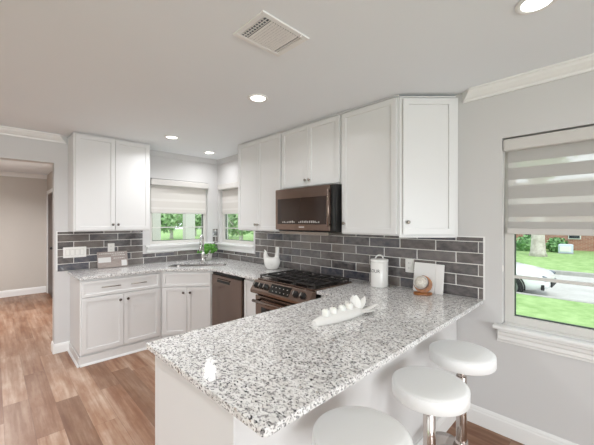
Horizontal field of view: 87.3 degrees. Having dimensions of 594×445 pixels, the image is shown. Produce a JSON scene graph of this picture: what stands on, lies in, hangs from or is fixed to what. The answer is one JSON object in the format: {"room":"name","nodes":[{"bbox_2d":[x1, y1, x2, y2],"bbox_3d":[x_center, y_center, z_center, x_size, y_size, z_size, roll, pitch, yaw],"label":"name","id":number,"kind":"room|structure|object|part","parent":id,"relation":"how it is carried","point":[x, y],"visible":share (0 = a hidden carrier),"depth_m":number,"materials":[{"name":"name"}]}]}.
{"room":"kitchen","nodes":[
{"label":"kitchen","id":0,"kind":"room"},
{"bbox_2d":[0,176,46,290],"bbox_3d":[-5.970,0.255,5.929,1.875,2.450,0.140,0,0,-44],"label":"wall","id":1,"kind":"structure","parent":0,"point":[22,199],"depth_m":6.26,"materials":[{"name":"paint"}]},
{"bbox_2d":[0,286,45,297],"bbox_3d":[-4.589,1.414,4.516,1.874,0.130,3.809,0,0,-44],"label":"baseboard","id":2,"kind":"structure","parent":1,"relation":"attached to","point":[25,291],"depth_m":6.25,"materials":[{"name":"white paint"}]},
{"bbox_2d":[0,171,46,178],"bbox_3d":[-5.896,-0.930,5.854,1.874,0.078,0.068,0,0,-44],"label":"trim","id":3,"kind":"structure","parent":1,"relation":"attached to","point":[12,174],"depth_m":6.24,"materials":[{"name":"white paint"}]},
{"bbox_2d":[47,171,52,194],"bbox_3d":[-3.917,0.255,5.271,0.140,2.450,3.950,0,0,-44],"label":"wall","id":4,"kind":"structure","parent":0,"point":[50,175],"depth_m":6.14,"materials":[{"name":"paint"}]},
{"bbox_2d":[46,188,52,297],"bbox_3d":[-4.852,0.425,6.120,0.090,2.110,0.990,0,0,-44],"label":"door","id":5,"kind":"structure","parent":4,"relation":"in","point":[49,198],"depth_m":6.27,"materials":[{"name":"white paint"}]},
{"bbox_2d":[0,134,217,343],"bbox_3d":[-3.257,0.255,3.057,5.740,2.450,0.140,0,0,-44],"label":"wall","id":6,"kind":"structure","parent":0,"point":[13,148],"depth_m":3.54,"materials":[{"name":"grey paint"}]},
{"bbox_2d":[0,125,66,143],"bbox_3d":[-3.926,-0.930,2.257,3.666,0.078,0.068,0,0,-44],"label":"trim","id":7,"kind":"structure","parent":6,"relation":"attached to","point":[4,130],"depth_m":3.32,"materials":[{"name":"white paint"}]},
{"bbox_2d":[51,341,69,353],"bbox_3d":[-3.983,1.426,2.337,3.695,0.107,0.155,0,0,-44],"label":"baseboard","id":8,"kind":"structure","parent":6,"relation":"attached to","point":[64,346],"depth_m":3.52,"materials":[{"name":"white paint"}]},
{"bbox_2d":[68,131,149,231],"bbox_3d":[-2.214,-0.429,3.708,0.786,1.077,0.382,0,0,-44],"label":"upper cabinet","id":9,"kind":"object","parent":6,"relation":"attached to","point":[109,178],"visible":1,"depth_m":3.54,"materials":[{"name":"white paint"}]},
{"bbox_3d":[-2.241,-0.423,3.469,0.378,1.041,0.019,0,0,-44],"label":"door","id":10,"kind":"part","parent":9,"relation":"part of","materials":[{"name":"white paint"}]},
{"bbox_3d":[-2.110,-0.962,3.602,0.786,0.012,0.012,0,0,-44],"label":"moulding","id":11,"kind":"part","parent":9,"relation":"part of","materials":[{"name":"white paint"}]},
{"bbox_3d":[-1.970,-0.423,3.734,0.375,1.041,0.019,0,0,-44],"label":"door","id":12,"kind":"part","parent":9,"relation":"part of","materials":[{"name":"white paint"}]},
{"bbox_2d":[56,229,217,271],"bbox_3d":[-1.978,0.336,4.201,2.025,0.456,0.009,0,0,-44],"label":"tile backsplash","id":13,"kind":"structure","parent":6,"relation":"attached to","point":[131,242],"depth_m":3.84,"materials":[{"name":"grey tile"}]},
{"bbox_3d":[-2.376,0.329,3.813,0.913,0.442,0.009,0,0,-44],"label":"edge trim","id":14,"kind":"part","parent":13,"relation":"part of","materials":[{"name":"white paint"}]},
{"bbox_2d":[63,246,85,257],"bbox_3d":[-2.577,0.354,3.605,0.210,0.121,0.010,0,0,-44],"label":"light switch","id":15,"kind":"object","parent":13,"relation":"attached to","point":[68,252],"visible":1,"depth_m":3.60,"materials":[{"name":"white plastic"}]},
{"bbox_2d":[108,243,114,251],"bbox_3d":[-2.309,0.328,3.867,0.075,0.118,0.009,0,0,-44],"label":"wall outlet","id":16,"kind":"object","parent":13,"relation":"attached to","point":[111,246],"visible":1,"depth_m":3.87,"materials":[{"name":"white plastic"}]},
{"bbox_2d":[145,185,213,252],"bbox_3d":[-1.701,-0.084,4.526,1.000,1.011,0.183,0,0,-44],"label":"window","id":17,"kind":"structure","parent":6,"relation":"in","point":[183,244],"depth_m":4.45,"materials":[{"name":"white plastic"}]},
{"bbox_2d":[150,178,208,213],"bbox_3d":[-1.690,-0.348,4.510,0.845,0.469,0.112,0,0,-44],"label":"roller blind","id":18,"kind":"object","parent":17,"relation":"attached to","point":[167,196],"visible":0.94,"depth_m":4.49,"materials":[{"name":"grey fabric"}]},
{"bbox_3d":[-1.706,-0.128,4.528,0.811,0.028,0.024,0,0,-44],"label":"rail","id":19,"kind":"part","parent":18,"relation":"part of","materials":[{"name":"grey"}]},
{"bbox_3d":[-1.677,0.324,4.501,1.000,0.030,0.113,0,0,-44],"label":"sill","id":20,"kind":"part","parent":17,"relation":"part of","materials":[{"name":"white paint"}]},
{"bbox_2d":[150,150,237,164],"bbox_3d":[-1.286,-0.929,4.137,1.129,0.080,1.069,0,0,-44],"label":"trim","id":21,"kind":"structure","parent":6,"relation":"attached to","point":[155,153],"depth_m":4.55,"materials":[{"name":"grey paint"}]},
{"bbox_2d":[0,292,523,444],"bbox_3d":[-1.846,1.540,1.612,5.740,0.120,12.100,0,0,-44],"label":"floor","id":22,"kind":"structure","parent":0,"point":[45,399],"depth_m":2.71,"materials":[{"name":"brown wood"}]},
{"bbox_2d":[67,271,161,367],"bbox_3d":[-2.114,1.036,3.632,0.840,0.886,0.626,0,0,-44],"label":"base cabinet","id":23,"kind":"object","parent":22,"relation":"on","point":[116,316],"visible":0.94,"depth_m":3.40,"materials":[{"name":"white paint"}]},
{"bbox_3d":[-2.058,1.073,3.305,0.388,0.565,0.019,0,0,-44],"label":"door","id":24,"kind":"part","parent":23,"relation":"part of","materials":[{"name":"white paint"}]},
{"bbox_3d":[-1.919,0.700,3.441,0.778,0.160,0.019,0,0,-44],"label":"drawer","id":25,"kind":"part","parent":23,"relation":"part of","materials":[{"name":"white paint"}]},
{"bbox_3d":[-1.779,1.073,3.578,0.386,0.565,0.019,0,0,-44],"label":"door","id":26,"kind":"part","parent":23,"relation":"part of","materials":[{"name":"white paint"}]},
{"bbox_2d":[161,271,214,338],"bbox_3d":[-1.307,1.037,4.186,1.084,0.884,0.962,0,0,-44],"label":"base cabinet","id":27,"kind":"object","parent":22,"relation":"on","point":[186,296],"visible":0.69,"depth_m":3.75,"materials":[{"name":"white paint"}]},
{"bbox_3d":[-1.466,1.073,3.741,0.277,0.565,0.019,0,0,-5],"label":"door","id":28,"kind":"part","parent":27,"relation":"part of","materials":[{"name":"white paint"}]},
{"bbox_3d":[-1.325,0.700,3.753,0.559,0.160,0.019,0,0,-5],"label":"false drawer","id":29,"kind":"part","parent":27,"relation":"part of","materials":[{"name":"white paint"}]},
{"bbox_3d":[-1.185,1.073,3.765,0.277,0.565,0.019,0,0,-5],"label":"door","id":30,"kind":"part","parent":27,"relation":"part of","materials":[{"name":"white paint"}]},
{"bbox_2d":[68,258,360,282],"bbox_3d":[-1.005,0.580,3.278,1.921,0.026,2.684,0,0,-44],"label":"countertop","id":31,"kind":"structure","parent":27,"relation":"on","point":[252,271],"depth_m":3.70,"materials":[{"name":"white stone"}]},
{"bbox_2d":[97,251,127,268],"bbox_3d":[-2.280,0.469,3.854,0.332,0.192,0.058,0,0,-44],"label":"wooden sign","id":32,"kind":"object","parent":31,"relation":"on","point":[116,258],"visible":1,"depth_m":3.84,"materials":[{"name":"white"}]},
{"bbox_2d":[172,264,226,266],"bbox_3d":[-1.293,0.696,4.116,0.760,0.204,0.410,0,0,-5],"label":"sink","id":33,"kind":"object","parent":31,"relation":"in","point":[197,264],"visible":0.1,"depth_m":4.30,"materials":[{"name":"silver metal"}]},
{"bbox_2d":[199,234,210,262],"bbox_3d":[-1.297,0.368,4.249,0.129,0.395,0.221,0,0,22],"label":"faucet","id":34,"kind":"object","parent":31,"relation":"on","point":[201,247],"visible":1,"depth_m":4.29,"materials":[{"name":"silver metal"}]},
{"bbox_3d":[-1.296,0.299,4.232,0.025,0.256,0.195,0,0,-5],"label":"spout","id":35,"kind":"part","parent":34,"relation":"part of","materials":[{"name":"silver metal"}]},
{"bbox_2d":[197,243,217,259],"bbox_3d":[-1.322,0.443,4.572,0.348,0.246,0.244,0,0,-44],"label":"potted plant","id":36,"kind":"object","parent":31,"relation":"on","point":[207,248],"visible":0.77,"depth_m":4.54,"materials":[{"name":"green plant"}]},
{"bbox_3d":[-1.302,0.516,4.590,0.112,0.100,0.112,0,0,-44],"label":"pot","id":37,"kind":"part","parent":36,"relation":"part of","materials":[{"name":"white ceramic"}]},
{"bbox_2d":[263,247,279,269],"bbox_3d":[-0.299,0.434,3.699,0.196,0.265,0.133,0,0,-15],"label":"bird figurine","id":38,"kind":"object","parent":31,"relation":"on","point":[271,263],"visible":1,"depth_m":3.66,"materials":[{"name":"white ceramic"}]},
{"bbox_2d":[212,271,244,325],"bbox_3d":[-0.590,1.042,3.757,0.645,0.872,0.637,0,0,-44],"label":"dishwasher","id":39,"kind":"object","parent":22,"relation":"on","point":[227,290],"visible":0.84,"depth_m":3.53,"materials":[{"name":"brown metal"}]},
{"bbox_2d":[244,278,255,316],"bbox_3d":[-0.244,1.036,3.433,0.616,0.886,0.297,0,0,-44],"label":"base cabinet","id":40,"kind":"object","parent":22,"relation":"on","point":[249,306],"visible":0.11,"depth_m":3.27,"materials":[{"name":"white paint"}]},
{"bbox_2d":[250,269,351,313],"bbox_3d":[0.073,0.999,2.993,0.745,0.961,0.770,0,0,-44],"label":"gas range","id":41,"kind":"object","parent":22,"relation":"on","point":[274,291],"visible":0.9,"depth_m":2.83,"materials":[{"name":"brown metal"}]},
{"bbox_3d":[-0.295,0.605,2.884,0.056,0.060,0.060,0,0,-44],"label":"knob","id":42,"kind":"part","parent":41,"relation":"part of","materials":[{"name":"black plastic"}]},
{"bbox_3d":[-0.166,0.758,2.759,0.064,0.028,0.710,0,0,-44],"label":"oven handle","id":43,"kind":"part","parent":41,"relation":"part of","materials":[{"name":"brown metal"}]},
{"bbox_3d":[-0.131,0.998,2.793,0.034,0.565,0.758,0,0,-44],"label":"oven door","id":44,"kind":"part","parent":41,"relation":"part of","materials":[{"name":"brown metal"}]},
{"bbox_3d":[-0.149,0.628,2.776,0.097,0.123,0.770,0,0,-44],"label":"control panel","id":45,"kind":"part","parent":41,"relation":"part of","materials":[{"name":"brown metal"}]},
{"bbox_3d":[-0.019,0.605,2.602,0.056,0.060,0.060,0,0,-44],"label":"knob","id":46,"kind":"part","parent":41,"relation":"part of","materials":[{"name":"black plastic"}]},
{"bbox_3d":[0.040,0.605,2.541,0.056,0.060,0.060,0,0,-44],"label":"knob","id":47,"kind":"part","parent":41,"relation":"part of","materials":[{"name":"black plastic"}]},
{"bbox_2d":[258,275,351,291],"bbox_3d":[0.060,0.565,2.980,0.507,0.020,0.766,0,0,-44],"label":"cooktop","id":48,"kind":"object","parent":41,"relation":"in","point":[268,279],"depth_m":2.79,"materials":[{"name":"black metal"}]},
{"bbox_2d":[155,295,456,444],"bbox_3d":[0.221,1.036,1.972,1.992,0.886,0.850,0,0,-44],"label":"base cabinet","id":49,"kind":"object","parent":22,"relation":"on","point":[184,414],"visible":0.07,"depth_m":1.33,"materials":[{"name":"white paint"}]},
{"bbox_3d":[-0.424,1.037,1.213,0.008,0.884,0.651,0,0,-44],"label":"panel","id":50,"kind":"part","parent":49,"relation":"part of","materials":[{"name":"white paint"}]},
{"bbox_2d":[146,281,482,437],"bbox_3d":[0.261,0.580,1.911,2.021,0.026,1.037,0,0,-44],"label":"countertop","id":51,"kind":"structure","parent":49,"relation":"on","point":[268,370],"depth_m":1.40,"materials":[{"name":"white stone"}]},
{"bbox_2d":[311,295,377,326],"bbox_3d":[0.287,0.509,1.851,0.507,0.114,0.213,0,0,-44],"label":"candle holder","id":52,"kind":"object","parent":51,"relation":"on","point":[358,310],"visible":0.82,"depth_m":1.80,"materials":[{"name":"white ceramic"}]},
{"bbox_2d":[322,309,329,316],"bbox_3d":[0.160,0.504,1.733,0.043,0.045,0.043,0,0,-44],"label":"candle","id":53,"kind":"object","parent":52,"relation":"in","point":[325,312],"visible":1,"depth_m":1.72,"materials":[{"name":"white wax"}]},
{"bbox_2d":[329,307,336,313],"bbox_3d":[0.205,0.504,1.769,0.043,0.045,0.043,0,0,-44],"label":"candle","id":54,"kind":"object","parent":52,"relation":"in","point":[333,310],"visible":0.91,"depth_m":1.75,"materials":[{"name":"white wax"}]},
{"bbox_2d":[338,305,345,310],"bbox_3d":[0.263,0.504,1.815,0.043,0.045,0.043,0,0,-44],"label":"candle","id":55,"kind":"object","parent":52,"relation":"in","point":[341,307],"visible":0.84,"depth_m":1.80,"materials":[{"name":"white wax"}]},
{"bbox_2d":[346,302,352,309],"bbox_3d":[0.313,0.504,1.855,0.043,0.045,0.043,0,0,-44],"label":"candle","id":56,"kind":"object","parent":52,"relation":"in","point":[349,305],"visible":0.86,"depth_m":1.84,"materials":[{"name":"white wax"}]},
{"bbox_2d":[370,254,387,287],"bbox_3d":[0.720,0.427,2.724,0.153,0.279,0.153,0,0,-44],"label":"flour canister","id":57,"kind":"object","parent":51,"relation":"on","point":[378,267],"visible":1,"depth_m":2.66,"materials":[{"name":"white ceramic"}]},
{"bbox_3d":[0.720,0.336,2.724,0.153,0.030,0.153,0,0,-44],"label":"lid","id":58,"kind":"part","parent":57,"relation":"part of","materials":[{"name":"white ceramic"}]},
{"bbox_2d":[413,275,431,295],"bbox_3d":[0.976,0.492,2.415,0.138,0.148,0.094,0,0,-6],"label":"ornament","id":59,"kind":"object","parent":51,"relation":"on","point":[420,281],"visible":1,"depth_m":2.39,"materials":[{"name":"white ceramic"}]},
{"bbox_2d":[413,262,444,294],"bbox_3d":[1.049,0.450,2.486,0.046,0.231,0.236,0,0,-44],"label":"board","id":60,"kind":"object","parent":51,"relation":"on","point":[435,272],"visible":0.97,"depth_m":2.45,"materials":[{"name":"white"}]},
{"bbox_3d":[1.027,0.450,2.509,0.046,0.231,0.173,0,0,-44],"label":"panel","id":61,"kind":"part","parent":60,"relation":"part of","materials":[{"name":"white"}]},
{"bbox_3d":[0.504,1.037,1.683,1.984,0.884,0.012,0,0,-44],"label":"panel","id":62,"kind":"part","parent":49,"relation":"part of","materials":[{"name":"white paint"}]},
{"bbox_3d":[0.514,1.414,1.674,1.982,0.130,0.014,0,0,-44],"label":"skirting","id":63,"kind":"part","parent":49,"relation":"part of","materials":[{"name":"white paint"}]},
{"bbox_2d":[312,406,412,444],"bbox_3d":[0.223,1.105,1.080,0.394,0.748,0.394,0,0,-44],"label":"bar stool","id":64,"kind":"object","parent":22,"relation":"on","point":[346,425],"visible":1,"depth_m":1.10,"materials":[{"name":"silver metal"}]},
{"bbox_2d":[392,366,470,444],"bbox_3d":[0.626,1.116,1.472,0.394,0.726,0.394,0,0,-44],"label":"bar stool","id":65,"kind":"object","parent":22,"relation":"on","point":[431,392],"visible":1,"depth_m":1.41,"materials":[{"name":"white leather"}]},
{"bbox_3d":[0.626,0.788,1.472,0.340,0.069,0.340,0,0,-44],"label":"seat","id":66,"kind":"part","parent":65,"relation":"part of","materials":[{"name":"white leather"}]},
{"bbox_2d":[429,340,496,444],"bbox_3d":[0.940,1.105,1.778,0.394,0.748,0.394,0,0,-44],"label":"bar stool","id":67,"kind":"object","parent":22,"relation":"on","point":[464,358],"visible":0.92,"depth_m":1.75,"materials":[{"name":"silver metal"}]},
{"bbox_3d":[0.940,0.766,1.778,0.340,0.069,0.340,0,0,-44],"label":"seat","id":68,"kind":"part","parent":67,"relation":"part of","materials":[{"name":"white leather"}]},
{"bbox_2d":[0,0,593,174],"bbox_3d":[-1.846,-1.030,1.612,5.740,0.120,12.100,0,0,-44],"label":"ceiling","id":69,"kind":"structure","parent":0,"point":[143,71],"depth_m":1.87,"materials":[{"name":"paint"}]},
{"bbox_2d":[164,135,178,138],"bbox_3d":[-1.438,-0.965,3.570,0.160,0.007,0.160,0,0,-44],"label":"recessed light","id":70,"kind":"object","parent":69,"relation":"in","point":[166,136],"visible":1,"depth_m":3.57,"materials":[{"name":"white"}]},
{"bbox_2d":[248,94,267,101],"bbox_3d":[-0.305,-0.965,2.439,0.160,0.007,0.160,0,0,-44],"label":"recessed light","id":71,"kind":"object","parent":69,"relation":"in","point":[253,97],"visible":1,"depth_m":2.43,"materials":[{"name":"white paint"}]},
{"bbox_2d":[233,10,308,56],"bbox_3d":[-0.133,-0.958,1.619,0.310,0.021,0.253,0,0,-44],"label":"ceiling vent","id":72,"kind":"object","parent":69,"relation":"in","point":[264,31],"visible":1,"depth_m":1.60,"materials":[{"name":"white paint"}]},
{"bbox_2d":[515,0,556,14],"bbox_3d":[1.058,-0.965,1.373,0.160,0.007,0.160,0,0,-44],"label":"recessed light","id":73,"kind":"object","parent":69,"relation":"in","point":[523,7],"visible":1,"depth_m":1.39,"materials":[{"name":"white"}]},
{"bbox_2d":[218,71,593,444],"bbox_3d":[1.590,0.255,2.103,0.140,2.450,8.000,0,0,-44],"label":"wall","id":74,"kind":"structure","parent":0,"point":[553,394],"depth_m":2.16,"materials":[{"name":"grey paint"}]},
{"bbox_2d":[217,182,237,213],"bbox_3d":[-0.895,-0.343,4.566,0.112,0.459,0.885,0,0,-44],"label":"roller blind","id":75,"kind":"object","parent":74,"relation":"attached to","point":[229,190],"visible":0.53,"depth_m":4.70,"materials":[{"name":"grey fabric"}]},
{"bbox_3d":[-0.877,-0.128,4.582,0.024,0.028,0.851,0,0,-44],"label":"rail","id":76,"kind":"part","parent":75,"relation":"part of","materials":[{"name":"grey"}]},
{"bbox_2d":[215,214,254,253],"bbox_3d":[-0.874,-0.072,4.572,0.183,1.016,0.975,0,0,-44],"label":"window","id":77,"kind":"structure","parent":74,"relation":"in","point":[244,246],"depth_m":4.61,"materials":[{"name":"white plastic"}]},
{"bbox_3d":[-0.899,0.339,4.547,0.113,0.030,0.975,0,0,-44],"label":"sill","id":78,"kind":"part","parent":77,"relation":"part of","materials":[{"name":"white paint"}]},
{"bbox_3d":[-0.840,-0.126,4.618,0.070,0.908,0.891,0,0,-44],"label":"frame","id":79,"kind":"part","parent":77,"relation":"part of","materials":[{"name":"white plastic"}]},
{"bbox_2d":[238,131,281,231],"bbox_3d":[-0.348,-0.429,3.717,0.372,1.077,0.827,0,0,-44],"label":"upper cabinet","id":80,"kind":"object","parent":74,"relation":"attached to","point":[259,161],"visible":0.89,"depth_m":3.58,"materials":[{"name":"white paint"}]},
{"bbox_3d":[-0.593,-0.423,3.757,0.019,1.041,0.397,0,0,-44],"label":"door","id":81,"kind":"part","parent":80,"relation":"part of","materials":[{"name":"white paint"}]},
{"bbox_3d":[-0.451,-0.962,3.616,0.012,0.012,0.827,0,0,-44],"label":"moulding","id":82,"kind":"part","parent":80,"relation":"part of","materials":[{"name":"white paint"}]},
{"bbox_3d":[-0.313,-0.423,3.470,0.019,1.041,0.399,0,0,-44],"label":"door","id":83,"kind":"part","parent":80,"relation":"part of","materials":[{"name":"white paint"}]},
{"bbox_2d":[281,113,341,189],"bbox_3d":[0.218,-0.651,3.137,0.372,0.633,0.793,0,0,-44],"label":"upper cabinet","id":84,"kind":"object","parent":74,"relation":"attached to","point":[311,153],"visible":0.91,"depth_m":2.99,"materials":[{"name":"white paint"}]},
{"bbox_3d":[-0.022,-0.645,3.172,0.019,0.597,0.383,0,0,-44],"label":"door","id":85,"kind":"part","parent":84,"relation":"part of","materials":[{"name":"white paint"}]},
{"bbox_3d":[0.115,-0.962,3.037,0.012,0.012,0.793,0,0,-44],"label":"moulding","id":86,"kind":"part","parent":84,"relation":"part of","materials":[{"name":"white paint"}]},
{"bbox_2d":[276,184,349,235],"bbox_3d":[0.186,-0.101,3.093,0.460,0.454,0.760,0,0,-44],"label":"microwave","id":87,"kind":"object","parent":84,"relation":"attached to","point":[312,210],"visible":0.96,"depth_m":2.87,"materials":[{"name":"brown metal"}]},
{"bbox_3d":[0.047,-0.121,2.979,0.041,0.408,0.730,0,0,-44],"label":"door","id":88,"kind":"part","parent":87,"relation":"part of","materials":[{"name":"brown metal"}]},
{"bbox_3d":[0.180,0.110,3.095,0.370,0.027,0.650,0,0,-44],"label":"vent panel","id":89,"kind":"part","parent":87,"relation":"part of","materials":[{"name":"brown metal"}]},
{"bbox_3d":[0.272,-0.121,2.697,0.030,0.333,0.020,0,0,-44],"label":"handle","id":90,"kind":"part","parent":87,"relation":"part of","materials":[{"name":"brown metal"}]},
{"bbox_3d":[0.315,-0.121,2.708,0.035,0.408,0.026,0,0,-44],"label":"trim","id":91,"kind":"part","parent":87,"relation":"part of","materials":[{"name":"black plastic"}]},
{"bbox_3d":[0.247,-0.645,2.897,0.019,0.597,0.380,0,0,-44],"label":"door","id":92,"kind":"part","parent":84,"relation":"part of","materials":[{"name":"white paint"}]},
{"bbox_2d":[217,231,484,299],"bbox_3d":[0.050,0.336,3.570,0.010,0.456,3.725,0,0,-44],"label":"tile backsplash","id":93,"kind":"structure","parent":74,"relation":"attached to","point":[349,256],"depth_m":2.90,"materials":[{"name":"grey tile"}]},
{"bbox_2d":[405,258,413,272],"bbox_3d":[0.953,0.372,2.635,0.009,0.118,0.075,0,0,-44],"label":"wall outlet","id":94,"kind":"object","parent":93,"relation":"attached to","point":[409,263],"visible":1,"depth_m":2.63,"materials":[{"name":"white plastic"}]},
{"bbox_3d":[1.283,0.336,2.308,0.010,0.455,0.197,0,0,-44],"label":"edge trim","id":95,"kind":"part","parent":93,"relation":"part of","materials":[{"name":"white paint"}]},
{"bbox_2d":[341,94,399,235],"bbox_3d":[0.686,-0.429,2.659,0.372,1.077,0.545,0,0,-44],"label":"upper cabinet","id":96,"kind":"object","parent":74,"relation":"attached to","point":[371,133],"visible":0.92,"depth_m":2.52,"materials":[{"name":"white paint"}]},
{"bbox_3d":[0.583,-0.962,2.558,0.012,0.012,0.545,0,0,-44],"label":"moulding","id":97,"kind":"part","parent":96,"relation":"part of","materials":[{"name":"white paint"}]},
{"bbox_2d":[399,96,457,237],"bbox_3d":[0.999,-0.416,2.364,0.334,1.075,0.311,0,0,-44],"label":"upper cabinet","id":98,"kind":"object","parent":74,"relation":"attached to","point":[428,124],"visible":1,"depth_m":2.36,"materials":[{"name":"white paint"}]},
{"bbox_3d":[0.991,-0.948,2.361,0.423,0.012,0.012,0,0,0],"label":"moulding","id":99,"kind":"part","parent":98,"relation":"part of","materials":[{"name":"white paint"}]},
{"bbox_3d":[0.994,0.116,2.362,0.442,0.011,0.018,0,0,0],"label":"light rail","id":100,"kind":"part","parent":98,"relation":"part of","materials":[{"name":"white paint"}]},
{"bbox_2d":[467,404,578,444],"bbox_3d":[2.778,1.414,0.775,0.014,0.130,4.440,0,0,-44],"label":"baseboard","id":101,"kind":"structure","parent":74,"relation":"attached to","point":[520,432],"depth_m":2.12,"materials":[{"name":"white paint"}]},
{"bbox_2d":[462,53,593,103],"bbox_3d":[2.767,-0.930,0.747,0.068,0.078,4.415,0,0,-44],"label":"trim","id":102,"kind":"structure","parent":74,"relation":"attached to","point":[583,64],"depth_m":2.01,"materials":[{"name":"white paint"}]},
{"bbox_2d":[493,152,593,362],"bbox_3d":[1.795,0.128,1.844,0.188,1.411,1.063,0,0,-44],"label":"window","id":103,"kind":"structure","parent":74,"relation":"in","point":[569,347],"depth_m":2.06,"materials":[{"name":"white plastic"}]},
{"bbox_3d":[1.770,0.724,1.819,0.118,0.030,1.063,0,0,-44],"label":"sill","id":104,"kind":"part","parent":103,"relation":"part of","materials":[{"name":"white paint"}]},
{"bbox_2d":[502,126,593,271],"bbox_3d":[1.773,-0.109,1.861,0.075,0.919,0.947,0,0,-44],"label":"roller blind","id":105,"kind":"object","parent":103,"relation":"attached to","point":[551,175],"visible":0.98,"depth_m":2.00,"materials":[{"name":"grey fabric"}]},
{"bbox_3d":[1.439,-0.088,2.173,0.007,0.817,0.024,0,0,-30],"label":"pull cord","id":106,"kind":"part","parent":105,"relation":"part of","materials":[{"name":"white plastic"}]},
{"bbox_3d":[1.784,0.065,1.858,0.024,0.042,0.894,0,0,-44],"label":"rail","id":107,"kind":"part","parent":105,"relation":"part of","materials":[{"name":"grey"}]},
{"label":"outside","id":108,"kind":"structure","parent":0,"visible":0},
{"bbox_2d":[161,236,593,327],"bbox_3d":[-30.233,1.930,15.749,53.690,0.100,84.000,0,0,-44],"label":"lawn","id":109,"kind":"structure","parent":108,"point":[571,312],"depth_m":6.65,"materials":[{"name":"green plant"}]},
{"bbox_2d":[152,213,160,240],"bbox_3d":[-2.642,0.530,5.797,0.210,2.700,0.220,0,0,-44],"label":"porch column","id":110,"kind":"structure","parent":109,"relation":"on","point":[156,217],"depth_m":5.74,"materials":[{"name":"grey paint"}]},
{"bbox_2d":[161,213,178,232],"bbox_3d":[-12.910,0.243,28.662,3.676,3.374,3.605,0,0,-12],"label":"tree","id":111,"kind":"object","parent":109,"relation":"on","point":[167,220],"visible":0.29,"depth_m":28.13,"materials":[{"name":"green plant"}]},
{"bbox_2d":[169,214,182,238],"bbox_3d":[-13.413,0.056,33.330,3.916,3.748,4.438,0,0,-20],"label":"tree","id":112,"kind":"object","parent":109,"relation":"on","point":[179,221],"visible":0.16,"depth_m":33.33,"materials":[{"name":"green plant"}]},
{"bbox_3d":[-13.411,-0.502,33.332,3.887,2.632,4.454,0,0,-19],"label":"crown","id":113,"kind":"part","parent":112,"relation":"part of","materials":[{"name":"green plant"}]},
{"bbox_2d":[183,214,194,238],"bbox_3d":[-2.427,0.530,6.986,0.280,2.700,0.220,0,0,-44],"label":"porch column","id":114,"kind":"structure","parent":109,"relation":"on","point":[188,219],"depth_m":6.92,"materials":[{"name":"white paint"}]},
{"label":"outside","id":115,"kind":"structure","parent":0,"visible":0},
{"bbox_2d":[161,229,593,272],"bbox_3d":[14.619,1.875,41.397,46.300,0.190,110.000,0,0,-44],"label":"lawn","id":116,"kind":"structure","parent":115,"point":[580,261],"depth_m":15.42,"materials":[{"name":"green plant"}]},
{"bbox_2d":[182,214,200,235],"bbox_3d":[-13.612,0.195,40.823,3.562,3.471,3.886,0,0,-44],"label":"tree","id":117,"kind":"object","parent":116,"relation":"on","point":[198,216],"visible":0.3,"depth_m":40.29,"materials":[{"name":"green plant"}]},
{"bbox_2d":[228,214,234,237],"bbox_3d":[-7.632,0.195,35.536,3.195,3.472,3.716,0,0,10],"label":"tree","id":118,"kind":"object","parent":116,"relation":"on","point":[228,214],"visible":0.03,"depth_m":34.68,"materials":[{"name":"green plant"}]},
{"bbox_2d":[228,214,253,239],"bbox_3d":[-5.094,0.305,29.255,3.966,3.251,2.974,0,0,32],"label":"tree","id":119,"kind":"object","parent":116,"relation":"on","point":[234,223],"visible":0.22,"depth_m":28.75,"materials":[{"name":"green plant"}]},
{"bbox_2d":[516,235,530,250],"bbox_3d":[14.262,1.375,19.332,1.618,1.154,1.575,0,0,-44],"label":"bush","id":120,"kind":"object","parent":116,"relation":"on","point":[524,243],"visible":0.63,"depth_m":19.07,"materials":[{"name":"green plant"}]},
{"bbox_2d":[529,235,547,256],"bbox_3d":[12.920,-1.783,16.795,5.297,7.366,4.556,0,0,-44],"label":"tree","id":121,"kind":"object","parent":116,"relation":"on","point":[538,247],"visible":0.02,"depth_m":16.39,"materials":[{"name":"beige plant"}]},
{"bbox_2d":[516,234,593,250],"bbox_3d":[23.556,-0.645,19.371,10.300,4.950,19.200,0,0,-44],"label":"brick house","id":122,"kind":"structure","parent":116,"relation":"on","point":[580,243],"depth_m":19.34,"materials":[{"name":"red brick"}]},
{"bbox_2d":[545,237,568,251],"bbox_3d":[15.529,1.435,18.615,1.319,1.018,1.150,0,0,-44],"label":"bush","id":123,"kind":"object","parent":116,"relation":"on","point":[552,244],"visible":0.72,"depth_m":18.43,"materials":[{"name":"green plant"}]},
{"bbox_2d":[558,244,573,253],"bbox_3d":[15.213,1.553,17.608,0.580,0.545,0.680,0,0,-44],"label":"utility box","id":124,"kind":"object","parent":116,"relation":"on","point":[562,248],"visible":0.99,"depth_m":17.41,"materials":[{"name":"blue metal"}]},
{"bbox_3d":[15.033,1.530,17.419,0.019,0.300,0.480,0,0,-44],"label":"panel","id":125,"kind":"part","parent":124,"relation":"part of","materials":[{"name":"white paint"}]},
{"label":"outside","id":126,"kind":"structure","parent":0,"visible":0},
{"bbox_2d":[522,274,593,301],"bbox_3d":[17.404,2.150,0.770,6.100,0.100,47.990,0,0,-44],"label":"street","id":127,"kind":"structure","parent":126,"point":[568,291],"depth_m":9.48,"materials":[{"name":"concrete"}]},
{"bbox_2d":[516,262,555,291],"bbox_3d":[5.480,1.399,10.184,1.952,1.403,4.568,0,0,-44],"label":"parked car","id":128,"kind":"object","parent":127,"relation":"on","point":[521,269],"visible":0.17,"depth_m":8.36,"materials":[{"name":"white paint"}]},
{"bbox_2d":[516,292,593,303],"bbox_3d":[15.169,2.030,-1.414,0.150,0.340,47.990,0,0,-44],"label":"kerb","id":129,"kind":"object","parent":127,"relation":"on","point":[516,292],"depth_m":7.59,"materials":[{"name":"concrete"}]},
{"bbox_2d":[548,269,593,277],"bbox_3d":[19.657,2.075,2.971,0.200,0.250,47.990,0,0,-44],"label":"kerb","id":130,"kind":"object","parent":127,"relation":"on","point":[559,272],"depth_m":12.00,"materials":[{"name":"concrete"}]}
]}

